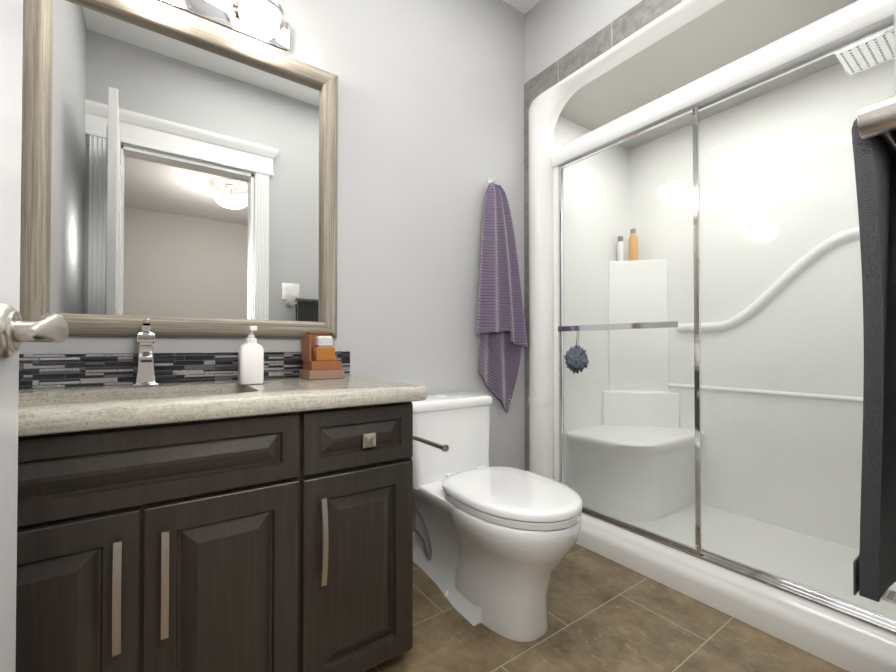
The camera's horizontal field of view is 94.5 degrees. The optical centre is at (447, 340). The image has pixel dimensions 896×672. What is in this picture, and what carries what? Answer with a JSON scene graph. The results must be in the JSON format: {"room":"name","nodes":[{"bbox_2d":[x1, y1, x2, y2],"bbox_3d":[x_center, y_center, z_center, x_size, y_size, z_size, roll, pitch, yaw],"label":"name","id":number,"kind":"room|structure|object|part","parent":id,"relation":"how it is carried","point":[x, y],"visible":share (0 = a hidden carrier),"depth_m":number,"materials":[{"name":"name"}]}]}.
{"room":"bathroom","nodes":[
{"label":"bathroom","id":0,"kind":"room"},
{"bbox_2d":[19,0,524,532],"bbox_3d":[-0.060,-0.425,2.002,3.110,2.760,0.120,0,-1,-35],"label":"wall","id":1,"kind":"structure","parent":0,"point":[431,118],"depth_m":1.87,"materials":[{"name":"paint"}]},
{"bbox_2d":[20,0,337,337],"bbox_3d":[-0.798,-0.531,1.374,0.889,1.035,0.044,0,-1,-35],"label":"mirror","id":2,"kind":"object","parent":1,"relation":"attached to","point":[179,174],"visible":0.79,"depth_m":1.32,"materials":[{"name":"clear glass"}]},
{"bbox_3d":[-1.135,-0.534,1.135,0.062,1.035,0.044,0,-1,-35],"label":"frame","id":3,"kind":"part","parent":2,"relation":"part of","materials":[{"name":"beige wood"}]},
{"bbox_3d":[-0.798,-0.045,1.369,0.889,0.062,0.044,0,-1,-35],"label":"frame","id":4,"kind":"part","parent":2,"relation":"part of","materials":[{"name":"beige wood"}]},
{"bbox_3d":[-0.798,-1.018,1.379,0.889,0.062,0.044,0,-1,-35],"label":"frame","id":5,"kind":"part","parent":2,"relation":"part of","materials":[{"name":"beige wood"}]},
{"bbox_3d":[-0.461,-0.528,1.613,0.062,1.035,0.044,0,-1,-35],"label":"frame","id":6,"kind":"part","parent":2,"relation":"part of","materials":[{"name":"beige wood"}]},
{"bbox_2d":[19,351,349,388],"bbox_3d":[-0.793,0.086,1.393,0.970,0.094,0.010,0,-1,-35],"label":"backsplash","id":7,"kind":"structure","parent":1,"relation":"attached to","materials":[{"name":"tile"}]},
{"bbox_2d":[147,0,289,54],"bbox_3d":[-0.762,-1.115,1.329,0.527,0.135,0.169,0,-1,-35],"label":"sconce","id":8,"kind":"object","parent":1,"relation":"attached to","point":[265,23],"visible":1,"depth_m":1.39,"materials":[{"name":"white glass"}]},
{"bbox_2d":[413,532,415,549],"bbox_3d":[0.006,0.905,1.967,0.995,0.100,0.012,0,-1,-35],"label":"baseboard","id":9,"kind":"structure","parent":1,"relation":"attached to","point":[414,534],"depth_m":1.85,"materials":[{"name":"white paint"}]},
{"bbox_2d":[413,502,431,559],"bbox_3d":[-0.148,0.774,1.735,0.085,0.247,0.188,0,-1,-35],"label":"hose","id":10,"kind":"object","parent":1,"relation":"attached to","point":[420,536],"visible":0.62,"depth_m":1.70,"materials":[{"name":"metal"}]},
{"bbox_2d":[476,175,527,412],"bbox_3d":[0.261,-0.228,2.099,0.339,1.212,0.086,0,-1,-35],"label":"hanging towel","id":11,"kind":"object","parent":1,"relation":"hanging from","point":[500,326],"visible":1,"depth_m":2.10,"materials":[{"name":"purple fabric"}]},
{"bbox_2d":[524,0,683,470],"bbox_3d":[0.871,-0.234,1.630,0.008,2.371,1.563,0,-1,-35],"label":"trim","id":12,"kind":"structure","parent":1,"relation":"attached to","point":[634,19],"depth_m":2.05,"materials":[{"name":"stone"}]},
{"bbox_2d":[503,0,539,13],"bbox_3d":[0.426,-1.852,1.332,3.110,0.080,1.800,0,-1,-35],"label":"ceiling","id":13,"kind":"structure","parent":0,"point":[524,6],"depth_m":2.22,"materials":[{"name":"paint"}]},
{"bbox_2d":[525,0,641,82],"bbox_3d":[0.915,-1.559,1.676,0.100,0.498,1.560,0,-1,-35],"label":"wall","id":14,"kind":"structure","parent":0,"point":[555,30],"depth_m":2.08,"materials":[{"name":"paint"}]},
{"bbox_2d":[365,543,848,671],"bbox_3d":[0.391,0.973,1.350,3.110,0.050,1.680,0,-1,-35],"label":"floor","id":15,"kind":"structure","parent":0,"point":[605,614],"depth_m":1.32,"materials":[{"name":"tile"}]},
{"bbox_2d":[15,319,448,671],"bbox_3d":[-0.596,0.441,1.160,1.031,1.010,0.614,0,-1,-35],"label":"bathroom vanity","id":16,"kind":"object","parent":15,"relation":"on","point":[207,521],"depth_m":0.95,"materials":[{"name":"brown wood"}]},
{"bbox_2d":[18,375,426,436],"bbox_3d":[-0.624,0.151,1.157,0.974,0.040,0.589,0,-1,-35],"label":"countertop","id":17,"kind":"structure","parent":16,"relation":"on","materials":[{"name":"stone"}]},
{"bbox_2d":[133,319,157,386],"bbox_3d":[-0.859,0.034,1.178,0.060,0.194,0.160,0,-1,-35],"label":"faucet","id":18,"kind":"object","parent":17,"relation":"on","point":[145,373],"depth_m":1.20,"materials":[{"name":"silver metal"}]},
{"bbox_2d":[238,326,263,384],"bbox_3d":[-0.601,0.043,1.268,0.066,0.176,0.064,0,-1,-35],"label":"soap dispenser","id":19,"kind":"object","parent":17,"relation":"on","point":[250,360],"visible":0.98,"depth_m":1.25,"materials":[{"name":"white plastic"}]},
{"bbox_3d":[-0.460,0.119,1.510,0.125,0.030,0.120,0,-1,-35],"label":"plinth of the perfume set","id":20,"kind":"part","parent":16,"relation":"part of","materials":[{"name":"wood"}]},
{"bbox_2d":[302,332,341,370],"bbox_3d":[-0.461,0.035,1.512,0.114,0.138,0.108,0,-1,-35],"label":"box","id":21,"kind":"object","parent":16,"relation":"on","point":[309,363],"visible":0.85,"depth_m":1.48,"materials":[{"name":"brown wood"}]},
{"bbox_2d":[307,332,331,346],"bbox_3d":[-0.481,0.018,1.555,0.094,0.100,0.003,0,-1,-35],"label":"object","id":22,"kind":"object","parent":21,"relation":"attached to","point":[318,333],"visible":0.53,"depth_m":1.55,"materials":[{"name":"brown wood"}]},
{"bbox_2d":[312,336,334,360],"bbox_3d":[-0.455,0.027,1.517,0.070,0.090,0.055,0,-1,-35],"label":"bottle","id":23,"kind":"object","parent":21,"relation":"in","point":[323,353],"depth_m":1.50,"materials":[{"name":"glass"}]},
{"bbox_3d":[-0.455,0.002,1.517,0.056,0.040,0.047,0,-1,-35],"label":"perfume set cap","id":24,"kind":"part","parent":23,"relation":"part of","materials":[{"name":"white plastic"}]},
{"bbox_2d":[412,392,582,641],"bbox_3d":[0.137,0.591,1.548,0.438,0.718,0.793,0,-1,-35],"label":"toilet","id":25,"kind":"object","parent":15,"relation":"on","point":[503,539],"visible":0.92,"depth_m":1.40,"materials":[{"name":"white ceramic"}]},
{"bbox_3d":[-0.026,0.427,1.779,0.422,0.292,0.223,0,-1,-35],"label":"tank","id":26,"kind":"part","parent":25,"relation":"part of","materials":[{"name":"white ceramic"}]},
{"bbox_3d":[-0.029,0.258,1.786,0.438,0.046,0.218,0,-1,-35],"label":"tank lid","id":27,"kind":"part","parent":25,"relation":"part of","materials":[{"name":"white ceramic"}]},
{"bbox_3d":[0.218,0.527,1.434,0.382,0.059,0.511,0,-1,-35],"label":"seat","id":28,"kind":"part","parent":25,"relation":"part of","materials":[{"name":"white plastic"}]},
{"bbox_3d":[0.202,0.753,1.455,0.376,0.392,0.549,0,-1,-35],"label":"bowl","id":29,"kind":"part","parent":25,"relation":"part of","materials":[{"name":"white ceramic"}]},
{"bbox_2d":[528,0,895,671],"bbox_3d":[1.200,-0.171,1.860,0.914,2.250,1.500,0,-1,-35],"label":"shower","id":30,"kind":"object","parent":15,"relation":"on","point":[696,365],"visible":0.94,"depth_m":2.00,"materials":[{"name":"white plastic"}]},
{"bbox_2d":[617,241,623,260],"bbox_3d":[1.052,-0.545,2.527,0.036,0.122,0.036,0,-1,-35],"label":"bottle","id":31,"kind":"object","parent":30,"relation":"on","point":[620,254],"depth_m":2.51,"materials":[{"name":"white plastic"}]},
{"bbox_3d":[0.769,-0.048,1.850,0.006,1.707,0.652,0,-1,-35],"label":"glass","id":32,"kind":"part","parent":30,"relation":"part of","materials":[{"name":"clear glass"}]},
{"bbox_3d":[0.751,-0.048,1.837,0.060,1.721,0.664,0,-1,-35],"label":"frame","id":33,"kind":"part","parent":30,"relation":"part of","materials":[{"name":"silver metal"}]},
{"bbox_2d":[629,233,637,260],"bbox_3d":[1.130,-0.570,2.529,0.052,0.172,0.052,0,-1,-35],"label":"bottle","id":34,"kind":"object","parent":30,"relation":"on","point":[634,240],"depth_m":2.51,"materials":[{"name":"orange plastic"}]},
{"bbox_3d":[1.035,0.702,2.280,0.632,0.407,0.437,0,-1,-35],"label":"seat","id":35,"kind":"part","parent":30,"relation":"part of","materials":[{"name":"white plastic"}]},
{"bbox_2d":[603,260,679,427],"bbox_3d":[1.130,0.011,2.434,0.307,0.990,0.307,0,-1,-35],"label":"shelf","id":36,"kind":"object","parent":30,"relation":"attached to","point":[674,378],"depth_m":2.46,"materials":[{"name":"white plastic"}]},
{"bbox_3d":[0.922,-0.090,1.636,0.071,1.828,1.254,0,-1,-35],"label":"door rail","id":37,"kind":"part","parent":30,"relation":"part of","materials":[{"name":"white ceramic"}]},
{"bbox_3d":[1.129,-0.053,1.382,0.015,1.721,0.576,0,-1,-35],"label":"frame","id":38,"kind":"part","parent":30,"relation":"part of","materials":[{"name":"silver metal"}]},
{"bbox_3d":[1.129,-0.053,1.382,0.006,1.707,0.564,0,-1,-35],"label":"glass","id":39,"kind":"part","parent":30,"relation":"part of","materials":[{"name":"clear glass"}]},
{"bbox_3d":[0.961,-0.439,0.666,2.990,2.760,0.120,0,-1,-35],"label":"wall","id":40,"kind":"structure","parent":0,"visible":0},
{"bbox_2d":[851,96,895,601],"bbox_3d":[0.844,0.018,0.722,0.663,0.707,0.112,0,-1,-35],"label":"towel","id":41,"kind":"object","parent":40,"relation":"attached to","point":[873,130],"visible":1,"depth_m":0.59,"materials":[{"name":"black fabric"}]},
{"bbox_3d":[0.167,-0.131,0.099,0.737,2.130,0.122,0,-1,-35],"label":"door frame","id":42,"kind":"structure","parent":0,"visible":0},
{"bbox_2d":[0,0,22,671],"bbox_3d":[-0.378,-0.125,0.230,0.071,2.105,0.716,0,-1,-35],"label":"door leaf","id":43,"kind":"structure","parent":42,"relation":"attached to","point":[11,34],"depth_m":0.51,"materials":[{"name":"white paint"}]},
{"bbox_2d":[0,303,68,358],"bbox_3d":[-0.512,-0.012,0.435,0.166,0.065,0.160,0,-1,-35],"label":"door handle","id":44,"kind":"object","parent":43,"relation":"attached to","point":[16,331],"depth_m":0.47,"materials":[{"name":"silver metal"}]}
]}

